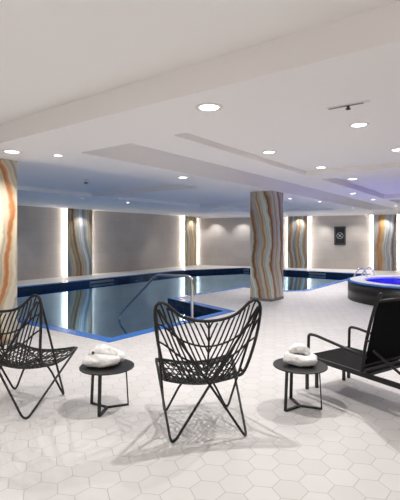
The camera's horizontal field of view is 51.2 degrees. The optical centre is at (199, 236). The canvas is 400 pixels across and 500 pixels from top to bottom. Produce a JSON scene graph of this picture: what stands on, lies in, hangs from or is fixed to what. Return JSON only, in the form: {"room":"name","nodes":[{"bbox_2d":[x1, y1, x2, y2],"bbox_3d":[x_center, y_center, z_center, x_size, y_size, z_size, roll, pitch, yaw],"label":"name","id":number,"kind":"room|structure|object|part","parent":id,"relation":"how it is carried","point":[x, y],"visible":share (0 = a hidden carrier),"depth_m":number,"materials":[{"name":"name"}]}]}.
{"room":"indoor swimming pool","nodes":[
{"label":"indoor swimming pool","id":0,"kind":"room"},
{"bbox_2d":[17,205,183,280],"bbox_3d":[-6.817,-0.050,13.634,0.153,3.100,21.867,0,0,36],"label":"wall","id":1,"kind":"structure","parent":0,"point":[121,241],"depth_m":17.41,"materials":[{"name":"beige paint"}]},
{"bbox_2d":[67,208,91,276],"bbox_3d":[-4.708,0.208,16.198,0.210,2.574,1.150,0,0,36],"label":"panel","id":2,"kind":"object","parent":1,"relation":"attached to","point":[79,221],"visible":0.87,"depth_m":16.09,"materials":[{"name":"multicoloured stone"}]},
{"bbox_2d":[183,216,196,265],"bbox_3d":[-0.553,0.208,21.837,0.210,2.574,0.979,0,0,36],"label":"panel","id":3,"kind":"object","parent":1,"relation":"attached to","point":[189,222],"visible":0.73,"depth_m":21.67,"materials":[{"name":"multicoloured stone"}]},
{"bbox_3d":[-0.578,0.210,21.855,0.150,2.480,0.789,0,0,36],"label":"mounting frame","id":4,"kind":"part","parent":3,"relation":"part of","materials":[{"name":"grey metal"}]},
{"bbox_2d":[0,0,399,216],"bbox_3d":[1.620,-1.240,10.038,17.798,0.320,26.184,0,0,36],"label":"ceiling","id":5,"kind":"structure","parent":0,"point":[114,88],"depth_m":3.58,"materials":[{"name":"white paint"}]},
{"bbox_2d":[2,150,21,153],"bbox_3d":[-2.375,-1.076,5.267,0.230,0.008,0.230,0,0,0],"label":"recessed light","id":6,"kind":"object","parent":5,"relation":"in","point":[4,151],"visible":1,"depth_m":5.24,"materials":[{"name":"white"}]},
{"bbox_2d":[195,103,222,111],"bbox_3d":[0.075,-1.076,3.464,0.230,0.008,0.230,0,0,0],"label":"recessed light","id":7,"kind":"object","parent":5,"relation":"in","point":[205,107],"visible":1,"depth_m":3.46,"materials":[{"name":"white"}]},
{"bbox_2d":[262,150,275,153],"bbox_3d":[0.933,-1.146,5.642,0.200,0.008,0.200,0,0,0],"label":"recessed light","id":8,"kind":"object","parent":5,"relation":"in","point":[269,151],"visible":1,"depth_m":5.64,"materials":[{"name":"white"}]},
{"bbox_2d":[327,100,370,109],"bbox_3d":[1.208,-1.059,3.401,0.340,0.042,0.050,0,0,36],"label":"track light","id":9,"kind":"object","parent":5,"relation":"in","point":[365,101],"visible":1,"depth_m":3.39,"materials":[{"name":"white metal"}]},
{"bbox_2d":[349,122,369,127],"bbox_3d":[1.627,-1.146,4.266,0.200,0.008,0.200,0,0,0],"label":"recessed light","id":10,"kind":"object","parent":5,"relation":"in","point":[357,124],"visible":1,"depth_m":4.25,"materials":[{"name":"white"}]},
{"bbox_2d":[390,148,399,151],"bbox_3d":[2.602,-1.146,5.481,0.200,0.008,0.200,0,0,0],"label":"recessed light","id":11,"kind":"object","parent":5,"relation":"in","point":[394,149],"visible":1,"depth_m":5.48,"materials":[{"name":"white"}]},
{"bbox_2d":[0,265,399,499],"bbox_3d":[1.615,1.525,10.034,17.703,0.050,26.071,0,0,36],"label":"floor","id":12,"kind":"structure","parent":0,"point":[349,448],"depth_m":3.39,"materials":[{"name":"tile"}]},
{"bbox_2d":[0,158,17,344],"bbox_3d":[-2.977,0.210,5.863,0.562,2.580,0.562,0,0,36],"label":"column","id":13,"kind":"structure","parent":12,"relation":"on","point":[8,168],"depth_m":5.82,"materials":[{"name":"multicoloured stone"}]},
{"bbox_2d":[0,294,77,418],"bbox_3d":[-1.616,0.985,3.817,0.828,1.032,0.708,0,0,15],"label":"chair","id":14,"kind":"object","parent":12,"relation":"on","point":[38,361],"visible":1,"depth_m":3.55,"materials":[{"name":"black metal"}]},
{"bbox_3d":[-1.785,1.012,3.703,0.469,0.978,0.996,0,0,-32],"label":"leg","id":15,"kind":"part","parent":14,"relation":"part of","materials":[{"name":"black metal"}]},
{"bbox_3d":[-1.710,1.002,3.982,1.001,0.996,0.329,0,0,-26],"label":"leg","id":16,"kind":"part","parent":14,"relation":"part of","materials":[{"name":"black metal"}]},
{"bbox_3d":[-1.527,1.012,3.634,0.996,0.978,0.469,0,0,-28],"label":"leg","id":17,"kind":"part","parent":14,"relation":"part of","materials":[{"name":"black metal"}]},
{"bbox_3d":[-1.452,1.002,3.913,0.329,0.996,1.001,0,0,-34],"label":"leg","id":18,"kind":"part","parent":14,"relation":"part of","materials":[{"name":"black metal"}]},
{"bbox_2d":[79,359,133,416],"bbox_3d":[-0.815,1.314,3.660,0.472,0.371,0.472,0,0,0],"label":"side table","id":19,"kind":"object","parent":12,"relation":"on","point":[126,365],"visible":0.73,"depth_m":3.58,"materials":[{"name":"black metal"}]},
{"bbox_3d":[-0.897,1.319,3.707,0.189,0.359,0.030,0,0,30],"label":"leg","id":20,"kind":"part","parent":19,"relation":"part of","materials":[{"name":"black metal"}]},
{"bbox_3d":[-0.828,1.319,3.566,0.030,0.359,0.189,0,0,8],"label":"leg","id":21,"kind":"part","parent":19,"relation":"part of","materials":[{"name":"black metal"}]},
{"bbox_2d":[82,344,124,367],"bbox_3d":[-0.839,1.036,3.668,0.354,0.174,0.274,0,0,0],"label":"folded towel","id":22,"kind":"object","parent":19,"relation":"on","point":[103,355],"visible":1,"depth_m":3.59,"materials":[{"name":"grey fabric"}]},
{"bbox_3d":[-0.726,1.319,3.692,0.189,0.359,0.030,0,0,-20],"label":"leg","id":23,"kind":"part","parent":19,"relation":"part of","materials":[{"name":"black metal"}]},
{"bbox_2d":[118,274,192,322],"bbox_3d":[-0.885,1.510,7.816,1.928,1.682,0.090,0,0,36],"label":"pool handrail","id":24,"kind":"object","parent":12,"relation":"on","point":[156,275],"visible":0.84,"depth_m":7.63,"materials":[{"name":"silver metal"}]},
{"bbox_2d":[17,268,360,314],"bbox_3d":[-0.132,2.178,13.571,7.075,1.344,13.288,0,0,36],"label":"basin","id":25,"kind":"object","parent":12,"relation":"in","point":[205,310],"visible":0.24,"depth_m":14.88,"materials":[{"name":"tile"}]},
{"bbox_2d":[90,279,113,283],"bbox_3d":[-3.506,1.590,14.939,0.023,0.085,1.100,0,0,36],"label":"grille","id":26,"kind":"object","parent":25,"relation":"attached to","point":[108,280],"visible":1,"depth_m":14.91,"materials":[{"name":"grey"}]},
{"bbox_2d":[17,271,349,337],"bbox_3d":[-0.135,1.650,13.188,13.564,0.001,13.968,0,0,0],"label":"pool water","id":27,"kind":"object","parent":25,"relation":"in","point":[95,309],"visible":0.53,"depth_m":11.37,"materials":[{"name":"blue liquid"}]},
{"bbox_2d":[309,272,325,274],"bbox_3d":[5.056,1.590,17.989,0.750,0.085,0.022,0,0,36],"label":"grille","id":28,"kind":"object","parent":25,"relation":"attached to","point":[309,272],"visible":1,"depth_m":17.97,"materials":[{"name":"grey"}]},
{"bbox_2d":[17,268,369,342],"bbox_3d":[-0.129,1.523,13.569,7.492,0.054,13.698,0,0,36],"label":"pool coping","id":29,"kind":"object","parent":12,"relation":"on","point":[178,298],"visible":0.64,"depth_m":8.15,"materials":[{"name":"blue tile"}]},
{"bbox_2d":[153,299,261,442],"bbox_3d":[0.010,0.985,3.413,0.828,1.032,0.708,0,0,-11],"label":"chair","id":30,"kind":"object","parent":12,"relation":"on","point":[163,373],"visible":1,"depth_m":3.15,"materials":[{"name":"black metal"}]},
{"bbox_3d":[-0.146,1.002,3.520,0.329,0.996,1.001,0,0,38],"label":"leg","id":31,"kind":"part","parent":30,"relation":"part of","materials":[{"name":"black metal"}]},
{"bbox_3d":[0.116,1.002,3.570,1.001,0.996,0.329,0,0,31],"label":"leg","id":32,"kind":"part","parent":30,"relation":"part of","materials":[{"name":"black metal"}]},
{"bbox_2d":[250,191,283,301],"bbox_3d":[1.619,0.210,10.096,0.582,2.580,0.632,0,0,36],"label":"column","id":33,"kind":"structure","parent":12,"relation":"on","point":[266,207],"depth_m":9.87,"materials":[{"name":"multicoloured stone"}]},
{"bbox_2d":[273,358,327,411],"bbox_3d":[0.885,1.314,3.690,0.472,0.371,0.472,0,0,0],"label":"side table","id":34,"kind":"object","parent":12,"relation":"on","point":[320,367],"visible":0.8,"depth_m":3.60,"materials":[{"name":"black metal"}]},
{"bbox_3d":[0.807,1.319,3.636,0.171,0.359,0.132,0,0,0],"label":"leg","id":35,"kind":"part","parent":34,"relation":"part of","materials":[{"name":"black metal"}]},
{"bbox_3d":[0.864,1.319,3.782,0.030,0.359,0.189,0,0,-13],"label":"leg","id":36,"kind":"part","parent":34,"relation":"part of","materials":[{"name":"black metal"}]},
{"bbox_2d":[283,343,317,366],"bbox_3d":[0.885,1.033,3.686,0.306,0.181,0.231,0,0,7],"label":"folded towel","id":37,"kind":"object","parent":34,"relation":"on","point":[300,355],"visible":1,"depth_m":3.62,"materials":[{"name":"white fabric"}]},
{"bbox_3d":[0.974,1.319,3.658,0.189,0.359,0.030,0,0,20],"label":"leg","id":38,"kind":"part","parent":34,"relation":"part of","materials":[{"name":"black metal"}]},
{"bbox_2d":[305,292,399,389],"bbox_3d":[1.808,0.979,3.498,0.661,1.042,1.872,0,0,-32],"label":"sun lounger","id":39,"kind":"object","parent":12,"relation":"on","point":[382,354],"visible":0.9,"depth_m":3.69,"materials":[{"name":"black metal"}]},
{"bbox_3d":[1.057,1.337,4.115,0.022,0.325,0.030,0,0,-32],"label":"leg","id":40,"kind":"part","parent":39,"relation":"part of","materials":[{"name":"black metal"}]},
{"bbox_3d":[1.162,1.337,4.151,0.022,0.325,0.030,0,0,-32],"label":"leg","id":41,"kind":"part","parent":39,"relation":"part of","materials":[{"name":"black metal"}]},
{"bbox_3d":[1.238,1.061,3.837,0.029,0.248,0.671,0,0,-32],"label":"armrest","id":42,"kind":"part","parent":39,"relation":"part of","materials":[{"name":"black metal"}]},
{"bbox_3d":[1.505,1.337,4.365,0.022,0.325,0.030,0,0,-32],"label":"leg","id":43,"kind":"part","parent":39,"relation":"part of","materials":[{"name":"black metal"}]},
{"bbox_3d":[1.560,1.185,3.344,0.024,0.042,1.870,0,0,-32],"label":"rail","id":44,"kind":"part","parent":39,"relation":"part of","materials":[{"name":"black metal"}]},
{"bbox_3d":[1.754,1.061,4.160,0.029,0.248,0.671,0,0,-32],"label":"armrest","id":45,"kind":"part","parent":39,"relation":"part of","materials":[{"name":"black metal"}]},
{"bbox_3d":[1.447,0.815,3.525,0.027,0.714,0.221,0,0,-32],"label":"post","id":46,"kind":"part","parent":39,"relation":"part of","materials":[{"name":"black metal"}]},
{"bbox_2d":[347,275,399,305],"bbox_3d":[5.080,1.267,9.850,3.030,0.466,3.030,0,0,0],"label":"spa","id":47,"kind":"object","parent":12,"relation":"on","point":[361,289],"visible":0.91,"depth_m":9.41,"materials":[{"name":"black tile"}]},
{"bbox_2d":[353,268,366,276],"bbox_3d":[4.188,0.916,10.880,0.450,0.237,0.070,0,0,-14],"label":"grab rail","id":48,"kind":"object","parent":47,"relation":"on","point":[359,268],"visible":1,"depth_m":10.86,"materials":[{"name":"silver metal"}]},
{"bbox_2d":[360,267,374,275],"bbox_3d":[4.480,0.916,11.120,0.450,0.237,0.070,0,0,-14],"label":"grab rail","id":49,"kind":"object","parent":47,"relation":"on","point":[367,267],"visible":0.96,"depth_m":11.11,"materials":[{"name":"silver metal"}]},
{"bbox_2d":[367,279,399,284],"bbox_3d":[5.080,1.290,9.850,2.200,0.400,2.200,0,0,0],"label":"water","id":50,"kind":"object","parent":47,"relation":"in","point":[386,281],"depth_m":10.93,"materials":[{"name":"blue liquid"}]},
{"bbox_2d":[197,214,399,270],"bbox_3d":[8.129,-0.050,18.905,18.195,3.100,0.154,0,0,23],"label":"wall","id":51,"kind":"structure","parent":0,"point":[220,241],"depth_m":19.97,"materials":[{"name":"beige paint"}]},
{"bbox_2d":[195,212,399,217],"bbox_3d":[8.045,-1.050,18.708,18.155,0.100,0.280,0,0,23],"label":"trim","id":52,"kind":"structure","parent":51,"relation":"attached to","point":[397,213],"depth_m":19.59,"materials":[{"name":"white paint"}]},
{"bbox_2d":[288,216,307,267],"bbox_3d":[4.726,0.248,20.156,0.935,2.493,0.210,0,0,23],"label":"panel","id":53,"kind":"object","parent":51,"relation":"attached to","point":[297,225],"visible":0.98,"depth_m":20.05,"materials":[{"name":"multicoloured stone"}]},
{"bbox_2d":[334,226,345,244],"bbox_3d":[6.534,-0.060,19.472,0.507,0.860,0.045,0,0,23],"label":"wall sign","id":54,"kind":"object","parent":51,"relation":"attached to","point":[339,232],"visible":1,"depth_m":19.45,"materials":[{"name":"black plastic"}]},
{"bbox_2d":[373,214,396,270],"bbox_3d":[8.271,0.248,18.650,0.945,2.493,0.210,0,0,23],"label":"panel","id":55,"kind":"object","parent":51,"relation":"attached to","point":[384,226],"visible":1,"depth_m":18.54,"materials":[{"name":"multicoloured stone"}]}
]}

